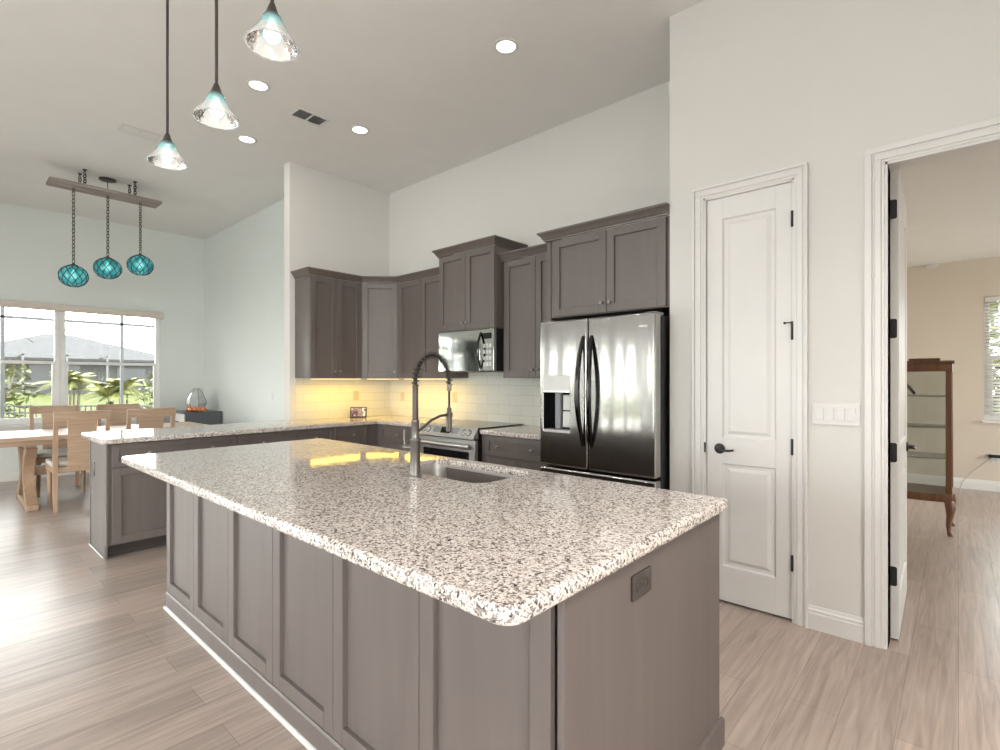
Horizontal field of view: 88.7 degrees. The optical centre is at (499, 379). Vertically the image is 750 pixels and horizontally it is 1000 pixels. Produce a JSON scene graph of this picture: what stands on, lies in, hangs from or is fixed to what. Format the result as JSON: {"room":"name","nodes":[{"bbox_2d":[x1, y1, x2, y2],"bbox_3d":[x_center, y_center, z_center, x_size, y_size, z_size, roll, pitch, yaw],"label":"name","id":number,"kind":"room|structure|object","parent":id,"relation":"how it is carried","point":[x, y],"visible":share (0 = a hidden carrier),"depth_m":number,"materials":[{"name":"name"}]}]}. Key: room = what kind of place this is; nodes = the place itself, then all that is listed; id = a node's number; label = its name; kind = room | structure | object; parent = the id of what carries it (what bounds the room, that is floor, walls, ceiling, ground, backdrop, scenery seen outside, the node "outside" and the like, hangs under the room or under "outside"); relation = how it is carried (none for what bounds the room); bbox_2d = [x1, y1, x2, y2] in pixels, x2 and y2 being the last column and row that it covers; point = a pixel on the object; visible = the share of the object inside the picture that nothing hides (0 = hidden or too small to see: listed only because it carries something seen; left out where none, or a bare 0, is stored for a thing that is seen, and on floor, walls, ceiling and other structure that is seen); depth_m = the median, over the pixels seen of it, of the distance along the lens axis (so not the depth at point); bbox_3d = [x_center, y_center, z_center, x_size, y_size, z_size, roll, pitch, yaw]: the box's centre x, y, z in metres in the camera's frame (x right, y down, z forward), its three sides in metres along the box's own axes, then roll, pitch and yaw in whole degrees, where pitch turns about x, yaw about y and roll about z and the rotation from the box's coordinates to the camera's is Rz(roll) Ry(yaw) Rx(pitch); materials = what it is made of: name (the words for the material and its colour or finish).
{"room":"kitchen","nodes":[
{"label":"kitchen","id":0,"kind":"room"},
{"bbox_2d":[0,202,203,472],"bbox_3d":[-7.737,-0.501,5.631,0.160,3.710,8.360,0,0,42],"label":"wall","id":1,"kind":"structure","parent":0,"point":[35,243],"depth_m":7.71,"materials":[{"name":"paint"}]},
{"bbox_2d":[0,311,59,424],"bbox_3d":[-6.661,-0.211,6.817,0.070,1.630,1.203,0,0,42],"label":"window","id":2,"kind":"structure","parent":1,"relation":"attached to","point":[56,363],"depth_m":7.21,"materials":[{"name":"white plastic"}]},
{"bbox_2d":[0,470,89,481],"bbox_3d":[-4.801,1.290,5.835,3.940,0.127,3.883,0,0,42],"label":"baseboard","id":3,"kind":"structure","parent":1,"relation":"attached to","point":[13,475],"depth_m":6.86,"materials":[{"name":"white paint"}]},
{"bbox_2d":[60,311,60,404],"bbox_3d":[-6.270,-0.211,7.283,0.120,1.630,0.012,0,0,42],"label":"window","id":4,"kind":"structure","parent":1,"relation":"attached to","point":[60,311],"depth_m":7.25,"materials":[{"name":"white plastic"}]},
{"bbox_2d":[0,299,163,318],"bbox_3d":[-6.180,-1.011,7.182,0.085,0.098,2.517,0,0,42],"label":"roller blind","id":5,"kind":"object","parent":1,"relation":"attached to","point":[3,303],"visible":1,"depth_m":7.30,"materials":[{"name":"fabric"}]},
{"bbox_2d":[0,418,164,431],"bbox_3d":[-6.194,0.649,7.215,0.065,0.090,2.520,0,0,42],"label":"window sill","id":6,"kind":"structure","parent":1,"relation":"attached to","point":[20,427],"depth_m":6.92,"materials":[{"name":"white paint"}]},
{"bbox_2d":[61,312,158,421],"bbox_3d":[-5.849,-0.211,7.723,0.070,1.630,1.203,0,0,42],"label":"window","id":7,"kind":"structure","parent":1,"relation":"attached to","point":[64,364],"depth_m":7.60,"materials":[{"name":"white plastic"}]},
{"bbox_2d":[204,199,283,423],"bbox_3d":[-3.463,-0.501,7.329,3.940,3.710,0.127,0,0,42],"label":"wall","id":8,"kind":"structure","parent":0,"point":[244,261],"depth_m":7.45,"materials":[{"name":"paint"}]},
{"bbox_2d":[284,161,388,420],"bbox_3d":[-1.835,-0.501,6.091,0.137,3.710,1.436,0,0,42],"label":"wall","id":9,"kind":"structure","parent":0,"point":[333,223],"depth_m":5.86,"materials":[{"name":"paint"}]},
{"bbox_2d":[291,267,361,377],"bbox_3d":[-1.895,-0.592,5.639,0.377,1.148,0.668,0,0,42],"label":"upper cabinet","id":10,"kind":"object","parent":9,"relation":"attached to","point":[327,310],"visible":0.98,"depth_m":5.51,"materials":[{"name":"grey wood"}]},
{"bbox_2d":[310,378,360,378],"bbox_3d":[-1.804,-0.011,5.644,0.028,0.014,0.600,0,0,42],"label":"light","id":11,"kind":"object","parent":10,"relation":"attached to","point":[310,378],"visible":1,"depth_m":5.62,"materials":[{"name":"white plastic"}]},
{"bbox_2d":[354,391,358,399],"bbox_3d":[-1.715,0.189,6.116,0.008,0.115,0.070,0,0,42],"label":"power outlet","id":12,"kind":"object","parent":9,"relation":"attached to","point":[356,393],"visible":1,"depth_m":6.11,"materials":[{"name":"beige plastic"}]},
{"bbox_2d":[0,0,703,238],"bbox_3d":[-2.769,-2.431,1.743,12.750,0.150,9.200,0,0,42],"label":"ceiling","id":13,"kind":"structure","parent":0,"point":[431,89],"depth_m":4.08,"materials":[{"name":"paint"}]},
{"bbox_2d":[46,169,161,286],"bbox_3d":[-4.579,-1.696,5.956,0.300,1.318,1.040,0,0,42],"label":"chandelier","id":14,"kind":"object","parent":13,"relation":"hanging from","point":[71,275],"visible":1,"depth_m":5.87,"materials":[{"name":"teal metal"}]},
{"bbox_2d":[117,123,161,141],"bbox_3d":[-3.433,-2.352,4.875,0.190,0.008,0.320,0,0,42],"label":"ceiling vent","id":15,"kind":"object","parent":13,"relation":"in","point":[125,128],"visible":1,"depth_m":4.86,"materials":[{"name":"white plastic"}]},
{"bbox_2d":[146,0,187,170],"bbox_3d":[-1.672,-1.722,2.572,0.180,1.267,0.180,0,0,42],"label":"pendant lamp","id":16,"kind":"object","parent":13,"relation":"hanging from","point":[165,155],"visible":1,"depth_m":2.57,"materials":[{"name":"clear glass"}]},
{"bbox_2d":[191,0,240,129],"bbox_3d":[-1.183,-1.720,2.134,0.180,1.271,0.180,0,0,42],"label":"pendant lamp","id":17,"kind":"object","parent":13,"relation":"hanging from","point":[214,111],"visible":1,"depth_m":2.13,"materials":[{"name":"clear glass"}]},
{"bbox_2d":[236,135,257,143],"bbox_3d":[-2.478,-2.352,5.011,0.188,0.008,0.188,0,0,42],"label":"recessed light","id":18,"kind":"object","parent":13,"relation":"in","point":[242,138],"visible":1,"depth_m":5.01,"materials":[{"name":"white plastic"}]},
{"bbox_2d":[245,78,270,91],"bbox_3d":[-1.932,-2.352,4.092,0.188,0.008,0.188,0,0,42],"label":"recessed light","id":19,"kind":"object","parent":13,"relation":"in","point":[254,84],"visible":1,"depth_m":4.09,"materials":[{"name":"white plastic"}]},
{"bbox_2d":[244,0,299,61],"bbox_3d":[-0.795,-1.760,1.787,0.180,1.191,0.180,0,0,42],"label":"pendant lamp","id":20,"kind":"object","parent":13,"relation":"hanging from","point":[268,38],"visible":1,"depth_m":1.79,"materials":[{"name":"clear glass"}]},
{"bbox_2d":[288,107,329,126],"bbox_3d":[-1.709,-2.352,4.589,0.190,0.008,0.300,0,0,42],"label":"ceiling vent","id":21,"kind":"object","parent":13,"relation":"in","point":[299,113],"visible":1,"depth_m":4.58,"materials":[{"name":"white plastic"}]},
{"bbox_2d":[350,125,369,134],"bbox_3d":[-1.320,-2.352,4.820,0.188,0.008,0.188,0,0,42],"label":"recessed light","id":22,"kind":"object","parent":13,"relation":"in","point":[358,129],"visible":1,"depth_m":4.81,"materials":[{"name":"white plastic"}]},
{"bbox_2d":[493,38,518,54],"bbox_3d":[0.043,-2.352,3.614,0.188,0.008,0.188,0,0,42],"label":"recessed light","id":23,"kind":"object","parent":13,"relation":"in","point":[509,45],"visible":1,"depth_m":3.61,"materials":[{"name":"white plastic"}]},
{"bbox_2d":[0,473,999,749],"bbox_3d":[-0.825,1.404,3.163,13.750,0.100,13.910,0,0,42],"label":"floor","id":24,"kind":"structure","parent":0,"point":[92,657],"depth_m":2.44,"materials":[{"name":"brown wood"}]},
{"bbox_2d":[29,405,85,497],"bbox_3d":[-5.371,0.839,6.216,0.580,1.030,0.480,0,0,42],"label":"dining chair","id":25,"kind":"object","parent":24,"relation":"on","point":[46,411],"visible":0.3,"depth_m":6.28,"materials":[{"name":"brown wood"}]},
{"bbox_2d":[36,448,66,457],"bbox_3d":[-5.324,0.874,6.174,0.454,0.050,0.480,0,0,42],"label":"seat cushion","id":26,"kind":"object","parent":25,"relation":"on","point":[46,452],"depth_m":6.02,"materials":[{"name":"fabric"}]},
{"bbox_2d":[45,410,110,512],"bbox_3d":[-4.549,0.839,5.520,0.580,1.030,0.480,0,0,42],"label":"dining chair","id":27,"kind":"object","parent":24,"relation":"on","point":[78,448],"visible":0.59,"depth_m":5.33,"materials":[{"name":"brown wood"}]},
{"bbox_2d":[45,457,66,466],"bbox_3d":[-4.596,0.874,5.562,0.454,0.050,0.480,0,0,42],"label":"seat cushion","id":28,"kind":"object","parent":27,"relation":"on","point":[62,461],"depth_m":5.36,"materials":[{"name":"fabric"}]},
{"bbox_2d":[0,422,206,511],"bbox_3d":[-4.759,0.972,6.077,1.000,0.765,2.200,0,0,42],"label":"dining table","id":29,"kind":"object","parent":24,"relation":"on","point":[26,442],"visible":0.44,"depth_m":5.46,"materials":[{"name":"brown wood"}]},
{"bbox_2d":[97,403,139,425],"bbox_3d":[-4.934,0.839,6.704,0.580,1.030,0.480,0,0,42],"label":"dining chair","id":30,"kind":"object","parent":24,"relation":"on","point":[118,411],"visible":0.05,"depth_m":6.85,"materials":[{"name":"brown wood"}]},
{"bbox_2d":[126,408,175,429],"bbox_3d":[-4.139,0.839,5.978,0.580,1.030,0.480,0,0,42],"label":"dining chair","id":31,"kind":"object","parent":24,"relation":"on","point":[151,417],"visible":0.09,"depth_m":5.79,"materials":[{"name":"brown wood"}]},
{"bbox_2d":[89,435,236,559],"bbox_3d":[-2.615,0.918,4.610,0.614,0.872,1.624,0,0,42],"label":"base cabinet","id":32,"kind":"object","parent":24,"relation":"on","point":[128,505],"visible":0.57,"depth_m":3.99,"materials":[{"name":"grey wood"}]},
{"bbox_2d":[92,461,94,475],"bbox_3d":[-3.283,0.714,4.128,0.070,0.115,0.008,0,0,42],"label":"power outlet","id":33,"kind":"object","parent":32,"relation":"attached to","point":[93,462],"visible":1,"depth_m":4.11,"materials":[{"name":"grey plastic"}]},
{"bbox_2d":[81,415,456,444],"bbox_3d":[-1.926,0.460,4.902,1.498,0.040,3.041,0,0,42],"label":"countertop","id":34,"kind":"structure","parent":32,"relation":"on","point":[167,433],"depth_m":4.67,"materials":[{"name":"stone"}]},
{"bbox_2d":[350,407,366,417],"bbox_3d":[-1.653,0.379,5.984,0.190,0.123,0.073,0,0,-5],"label":"smart display","id":35,"kind":"object","parent":34,"relation":"on","point":[355,412],"visible":1,"depth_m":5.96,"materials":[{"name":"black plastic"}]},
{"bbox_2d":[170,410,221,424],"bbox_3d":[-4.803,0.923,8.058,0.730,0.862,0.548,0,0,42],"label":"sideboard","id":36,"kind":"object","parent":24,"relation":"on","point":[209,417],"visible":0.23,"depth_m":7.84,"materials":[{"name":"grey wood"}]},
{"bbox_2d":[185,388,206,411],"bbox_3d":[-4.659,0.310,7.867,0.292,0.363,0.290,0,0,42],"label":"glass terrarium","id":37,"kind":"object","parent":36,"relation":"on","point":[196,400],"visible":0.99,"depth_m":7.78,"materials":[{"name":"clear glass"}]},
{"bbox_2d":[237,427,334,445],"bbox_3d":[-2.197,0.918,5.053,0.584,0.872,0.945,0,0,42],"label":"base cabinet","id":38,"kind":"object","parent":24,"relation":"on","point":[325,433],"visible":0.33,"depth_m":4.85,"materials":[{"name":"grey wood"}]},
{"bbox_2d":[334,425,367,444],"bbox_3d":[-1.767,0.918,5.566,0.628,0.872,0.390,0,0,42],"label":"base cabinet","id":39,"kind":"object","parent":24,"relation":"on","point":[358,434],"visible":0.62,"depth_m":5.39,"materials":[{"name":"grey wood"}]},
{"bbox_2d":[367,424,380,446],"bbox_3d":[-1.391,0.918,5.981,0.665,0.872,0.722,0,0,42],"label":"base cabinet","id":40,"kind":"object","parent":24,"relation":"on","point":[373,429],"visible":0.04,"depth_m":5.59,"materials":[{"name":"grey wood"}]},
{"bbox_2d":[380,424,419,450],"bbox_3d":[-0.847,0.918,5.527,0.745,0.872,0.628,0,0,42],"label":"base cabinet","id":41,"kind":"object","parent":24,"relation":"on","point":[391,436],"visible":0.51,"depth_m":5.39,"materials":[{"name":"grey wood"}]},
{"bbox_2d":[163,467,724,749],"bbox_3d":[-0.582,0.918,2.467,2.868,0.871,1.045,0,0,42],"label":"kitchen island","id":42,"kind":"object","parent":24,"relation":"on","point":[344,654],"visible":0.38,"depth_m":1.63,"materials":[{"name":"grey wood"}]},
{"bbox_2d":[121,438,727,625],"bbox_3d":[-0.669,0.461,2.425,2.967,0.042,1.250,0,0,42],"label":"island countertop","id":43,"kind":"structure","parent":42,"relation":"on","point":[505,552],"depth_m":1.67,"materials":[{"name":"stone"}]},
{"bbox_2d":[402,352,452,477],"bbox_3d":[-0.331,0.154,2.410,0.108,0.573,0.271,0,0,42],"label":"kitchen faucet","id":44,"kind":"object","parent":43,"relation":"on","point":[414,447],"visible":1,"depth_m":2.31,"materials":[{"name":"grey metal"}]},
{"bbox_2d":[401,464,515,477],"bbox_3d":[-0.213,0.589,2.510,0.683,0.244,0.384,0,0,42],"label":"sink","id":45,"kind":"object","parent":43,"relation":"in","point":[439,470],"visible":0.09,"depth_m":2.79,"materials":[{"name":"grey metal"}]},
{"bbox_2d":[631,566,651,601],"bbox_3d":[0.396,0.567,1.425,0.008,0.070,0.115,0,0,42],"label":"power outlet","id":46,"kind":"object","parent":42,"relation":"attached to","point":[641,582],"visible":1,"depth_m":1.42,"materials":[{"name":"black plastic"}]},
{"bbox_2d":[636,579,641,592],"bbox_3d":[0.383,0.567,1.407,0.003,0.033,0.033,0,0,42],"label":"socket","id":47,"kind":"object","parent":46,"relation":"attached to","point":[638,581],"depth_m":1.40,"materials":[{"name":"black plastic"}]},
{"bbox_2d":[644,575,648,587],"bbox_3d":[0.411,0.567,1.439,0.003,0.033,0.033,0,0,42],"label":"socket","id":48,"kind":"object","parent":46,"relation":"attached to","point":[646,577],"depth_m":1.44,"materials":[{"name":"black plastic"}]},
{"bbox_2d":[419,420,522,461],"bbox_3d":[-0.309,0.875,4.989,0.784,0.897,0.749,0,0,42],"label":"range","id":49,"kind":"object","parent":24,"relation":"on","point":[464,442],"visible":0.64,"depth_m":4.72,"materials":[{"name":"silver metal"}]},
{"bbox_2d":[430,420,522,428],"bbox_3d":[-0.267,0.434,5.037,0.784,0.008,0.622,0,0,42],"label":"cooktop","id":50,"kind":"object","parent":49,"relation":"in","point":[471,424],"depth_m":4.93,"materials":[{"name":"black glass"}]},
{"bbox_2d":[482,434,546,470],"bbox_3d":[0.297,0.918,4.502,0.760,0.872,0.628,0,0,42],"label":"base cabinet","id":51,"kind":"object","parent":24,"relation":"on","point":[500,450],"visible":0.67,"depth_m":4.30,"materials":[{"name":"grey wood"}]},
{"bbox_2d":[480,425,539,439],"bbox_3d":[0.312,0.460,4.511,0.753,0.040,0.636,0,0,42],"label":"countertop","id":52,"kind":"structure","parent":51,"relation":"on","point":[521,431],"depth_m":4.41,"materials":[{"name":"stone"}]},
{"bbox_2d":[540,311,669,489],"bbox_3d":[0.885,0.459,3.788,0.913,1.790,0.916,0,0,42],"label":"refrigerator","id":53,"kind":"object","parent":24,"relation":"on","point":[605,381],"visible":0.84,"depth_m":3.42,"materials":[{"name":"silver metal"}]},
{"bbox_2d":[890,358,956,536],"bbox_3d":[3.844,0.580,4.739,0.578,1.548,0.539,0,0,42],"label":"curio cabinet","id":54,"kind":"object","parent":24,"relation":"on","point":[916,491],"visible":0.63,"depth_m":4.49,"materials":[{"name":"brown wood"}]},
{"bbox_2d":[907,382,915,393],"bbox_3d":[3.825,0.061,4.791,0.114,0.150,0.120,0,0,42],"label":"picture frame","id":55,"kind":"object","parent":54,"relation":"on","point":[909,387],"visible":0.56,"depth_m":4.73,"materials":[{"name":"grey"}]},
{"bbox_2d":[890,394,945,396],"bbox_3d":[3.841,0.145,4.736,0.428,0.008,0.434,0,0,42],"label":"shelf","id":56,"kind":"object","parent":54,"relation":"attached to","point":[890,394],"depth_m":4.60,"materials":[{"name":"clear glass"}]},
{"bbox_2d":[890,422,945,427],"bbox_3d":[3.841,0.420,4.736,0.428,0.008,0.434,0,0,42],"label":"shelf","id":57,"kind":"object","parent":54,"relation":"attached to","point":[920,425],"depth_m":4.66,"materials":[{"name":"clear glass"}]},
{"bbox_2d":[907,451,945,458],"bbox_3d":[3.841,0.690,4.736,0.428,0.008,0.434,0,0,42],"label":"shelf","id":58,"kind":"object","parent":54,"relation":"attached to","point":[915,454],"depth_m":4.64,"materials":[{"name":"clear glass"}]},
{"bbox_2d":[956,454,999,498],"bbox_3d":[5.051,1.130,5.587,2.256,0.445,0.289,0,0,-36],"label":"power cable","id":59,"kind":"object","parent":24,"relation":"on","point":[990,456],"visible":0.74,"depth_m":6.17,"materials":[{"name":"grey plastic"}]},
{"bbox_2d":[389,81,669,425],"bbox_3d":[0.158,-0.501,5.174,4.071,3.710,0.143,0,0,42],"label":"wall","id":60,"kind":"structure","parent":0,"point":[613,159],"depth_m":5.02,"materials":[{"name":"paint"}]},
{"bbox_2d":[361,276,398,377],"bbox_3d":[-1.373,-0.593,6.021,0.644,1.147,0.639,0,0,42],"label":"upper cabinet","id":61,"kind":"object","parent":60,"relation":"attached to","point":[379,294],"visible":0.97,"depth_m":5.81,"materials":[{"name":"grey wood"}]},
{"bbox_2d":[366,378,398,378],"bbox_3d":[-1.368,-0.011,5.966,0.368,0.014,0.028,0,0,-3],"label":"light","id":62,"kind":"object","parent":61,"relation":"attached to","point":[366,378],"visible":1,"depth_m":5.95,"materials":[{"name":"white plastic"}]},
{"bbox_2d":[396,267,467,377],"bbox_3d":[-0.764,-0.592,5.650,0.799,1.148,0.377,0,0,42],"label":"upper cabinet","id":63,"kind":"object","parent":60,"relation":"attached to","point":[419,332],"visible":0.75,"depth_m":5.55,"materials":[{"name":"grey wood"}]},
{"bbox_2d":[404,378,445,378],"bbox_3d":[-0.814,-0.011,5.610,0.740,0.014,0.028,0,0,42],"label":"light","id":64,"kind":"object","parent":63,"relation":"attached to","point":[404,378],"visible":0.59,"depth_m":5.57,"materials":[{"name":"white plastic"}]},
{"bbox_2d":[453,392,456,402],"bbox_3d":[-0.499,0.194,5.661,0.070,0.115,0.008,0,0,42],"label":"power outlet","id":65,"kind":"object","parent":60,"relation":"attached to","point":[454,393],"visible":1,"depth_m":5.65,"materials":[{"name":"beige plastic"}]},
{"bbox_2d":[432,235,527,332],"bbox_3d":[-0.211,-0.894,5.088,0.870,0.831,0.477,0,0,42],"label":"upper cabinet","id":66,"kind":"object","parent":60,"relation":"attached to","point":[470,282],"visible":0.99,"depth_m":4.89,"materials":[{"name":"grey wood"}]},
{"bbox_2d":[439,328,502,372],"bbox_3d":[-0.217,-0.276,5.081,0.762,0.400,0.491,0,0,42],"label":"microwave oven","id":67,"kind":"object","parent":66,"relation":"attached to","point":[481,350],"visible":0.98,"depth_m":4.87,"materials":[{"name":"silver metal"}]},
{"bbox_2d":[498,243,546,377],"bbox_3d":[0.395,-0.592,4.612,0.765,1.148,0.377,0,0,42],"label":"upper cabinet","id":68,"kind":"object","parent":60,"relation":"attached to","point":[524,279],"visible":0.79,"depth_m":4.60,"materials":[{"name":"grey wood"}]},
{"bbox_2d":[537,202,669,320],"bbox_3d":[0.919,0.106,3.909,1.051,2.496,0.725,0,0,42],"label":"upper cabinet","id":69,"kind":"object","parent":60,"relation":"attached to","point":[625,269],"visible":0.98,"depth_m":3.62,"materials":[{"name":"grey wood"}]},
{"bbox_2d":[670,0,999,644],"bbox_3d":[2.836,-0.501,1.851,4.547,3.710,0.118,0,0,42],"label":"wall","id":70,"kind":"structure","parent":0,"point":[757,86],"depth_m":2.75,"materials":[{"name":"paint"}]},
{"bbox_2d":[707,182,792,618],"bbox_3d":[1.459,0.117,3.011,0.479,2.449,0.086,0,0,42],"label":"door","id":71,"kind":"structure","parent":70,"relation":"in","point":[750,323],"depth_m":3.00,"materials":[{"name":"white paint"}]},
{"bbox_2d":[692,162,807,627],"bbox_3d":[1.485,0.084,3.049,0.631,2.541,0.148,0,0,42],"label":"trim","id":72,"kind":"structure","parent":70,"relation":"attached to","point":[797,174],"depth_m":2.83,"materials":[{"name":"white paint"}]},
{"bbox_2d":[808,604,863,643],"bbox_3d":[2.736,1.290,1.852,4.397,0.127,0.014,0,0,42],"label":"baseboard","id":73,"kind":"structure","parent":70,"relation":"attached to","point":[843,625],"depth_m":2.70,"materials":[{"name":"white paint"}]},
{"bbox_2d":[812,403,859,425],"bbox_3d":[1.778,0.182,2.711,0.210,0.116,0.013,0,0,42],"label":"light switch","id":74,"kind":"object","parent":70,"relation":"attached to","point":[845,414],"visible":1,"depth_m":2.70,"materials":[{"name":"white plastic"}]},
{"bbox_2d":[890,171,916,639],"bbox_3d":[2.311,0.133,2.960,0.138,2.417,0.840,0,0,41],"label":"door","id":75,"kind":"structure","parent":70,"relation":"in","point":[899,446],"depth_m":2.66,"materials":[{"name":"white paint"}]},
{"bbox_2d":[864,117,999,649],"bbox_3d":[2.309,0.089,2.311,1.072,2.529,0.148,0,0,42],"label":"trim","id":76,"kind":"structure","parent":70,"relation":"attached to","point":[982,136],"depth_m":2.58,"materials":[{"name":"white paint"}]},
{"bbox_2d":[890,257,999,481],"bbox_3d":[6.979,-0.121,5.413,5.130,2.950,0.143,0,0,42],"label":"wall","id":77,"kind":"structure","parent":0,"point":[945,303],"depth_m":6.45,"materials":[{"name":"paint"}]},
{"bbox_2d":[926,264,938,268],"bbox_3d":[5.550,-1.458,6.568,0.120,0.045,0.041,0,0,42],"label":"sensor","id":78,"kind":"object","parent":77,"relation":"attached to","point":[930,265],"visible":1,"depth_m":6.55,"materials":[{"name":"white plastic"}]},
{"bbox_2d":[890,471,999,491],"bbox_3d":[5.389,1.290,3.662,4.860,0.127,4.587,0,0,42],"label":"baseboard","id":79,"kind":"structure","parent":77,"relation":"attached to","point":[975,484],"depth_m":6.41,"materials":[{"name":"white paint"}]},
{"bbox_2d":[981,420,999,423],"bbox_3d":[6.296,0.511,5.933,1.040,0.035,0.080,0,0,42],"label":"window sill","id":80,"kind":"structure","parent":77,"relation":"in","point":[982,421],"depth_m":6.21,"materials":[{"name":"white paint"}]},
{"bbox_2d":[984,297,999,420],"bbox_3d":[6.336,-0.260,5.997,0.967,1.507,0.070,0,0,42],"label":"window","id":81,"kind":"structure","parent":77,"relation":"in","point":[986,416],"depth_m":6.27,"materials":[{"name":"white plastic"}]},
{"bbox_2d":[985,296,999,413],"bbox_3d":[6.286,-0.297,5.941,0.957,1.422,0.060,0,0,42],"label":"window blind","id":82,"kind":"object","parent":81,"relation":"attached to","point":[995,298],"visible":1,"depth_m":6.22,"materials":[{"name":"white plastic"}]},
{"bbox_2d":[992,453,999,462],"bbox_3d":[5.997,0.949,6.191,0.070,0.115,0.008,0,0,42],"label":"power outlet","id":83,"kind":"object","parent":77,"relation":"attached to","point":[994,460],"visible":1,"depth_m":6.19,"materials":[{"name":"white plastic"}]},
{"bbox_2d":[890,148,999,268],"bbox_3d":[5.111,-1.541,3.441,4.980,0.110,5.287,0,0,42],"label":"ceiling","id":84,"kind":"structure","parent":0,"point":[953,205],"depth_m":4.44,"materials":[{"name":"paint"}]},
{"label":"outside","id":85,"kind":"structure","parent":0,"visible":0},
{"bbox_3d":[-8.490,1.684,7.608,3.600,0.540,12.000,0,0,42],"label":"terrace","id":86,"kind":"object","parent":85,"visible":0},
{"bbox_2d":[0,307,154,418],"bbox_3d":[-8.175,-0.141,9.608,0.060,3.110,5.250,0,0,42],"label":"screen enclosure","id":87,"kind":"object","parent":86,"relation":"on","point":[3,316],"visible":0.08,"depth_m":9.28,"materials":[{"name":"grey metal"}]},
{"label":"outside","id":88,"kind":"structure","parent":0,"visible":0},
{"bbox_2d":[5,393,999,417],"bbox_3d":[-30.951,1.829,47.876,170.000,1.450,150.000,0,0,42],"label":"lawn","id":89,"kind":"structure","parent":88,"point":[47,399],"depth_m":31.25,"materials":[{"name":"green plant"}]},
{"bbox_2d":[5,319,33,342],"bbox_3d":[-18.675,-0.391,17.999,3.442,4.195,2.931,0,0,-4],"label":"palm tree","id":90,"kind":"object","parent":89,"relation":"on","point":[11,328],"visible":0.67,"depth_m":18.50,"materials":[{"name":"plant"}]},
{"bbox_2d":[5,359,40,418],"bbox_3d":[-20.185,0.458,20.176,3.448,3.137,3.118,0,0,42],"label":"shrub","id":91,"kind":"object","parent":89,"relation":"on","point":[14,396],"visible":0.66,"depth_m":20.58,"materials":[{"name":"green plant"}]},
{"bbox_2d":[29,370,96,404],"bbox_3d":[-17.053,0.664,20.267,2.206,2.055,2.448,0,0,42],"label":"palm tree","id":92,"kind":"object","parent":89,"relation":"on","point":[74,378],"visible":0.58,"depth_m":20.28,"materials":[{"name":"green plant"}]},
{"bbox_2d":[5,405,152,417],"bbox_3d":[-11.599,1.276,13.999,16.000,1.155,0.030,0,0,0],"label":"metal fence","id":93,"kind":"object","parent":89,"relation":"on","point":[8,406],"visible":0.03,"depth_m":13.98,"materials":[{"name":"metal"}]},
{"bbox_2d":[5,334,154,395],"bbox_3d":[-37.349,-1.346,43.672,16.080,5.200,15.200,0,0,42],"label":"neighbor house","id":94,"kind":"structure","parent":89,"relation":"on","point":[77,349],"depth_m":41.07,"materials":[{"name":"paint"}]},
{"bbox_2d":[80,377,150,404],"bbox_3d":[-13.447,0.862,17.965,2.200,1.889,2.036,0,0,45],"label":"palm tree","id":95,"kind":"object","parent":89,"relation":"on","point":[110,391],"visible":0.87,"depth_m":17.63,"materials":[{"name":"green plant"}]},
{"bbox_2d":[135,374,152,408],"bbox_3d":[-15.504,0.684,23.820,2.749,2.388,2.436,0,0,42],"label":"shrub","id":96,"kind":"object","parent":89,"relation":"on","point":[146,384],"visible":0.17,"depth_m":23.32,"materials":[{"name":"green plant"}]},
{"bbox_2d":[990,301,999,411],"bbox_3d":[10.544,-0.848,11.348,3.834,5.428,3.481,0,0,42],"label":"tree","id":97,"kind":"object","parent":89,"relation":"on","point":[992,301],"visible":0.03,"depth_m":10.63,"materials":[{"name":"green plant"}]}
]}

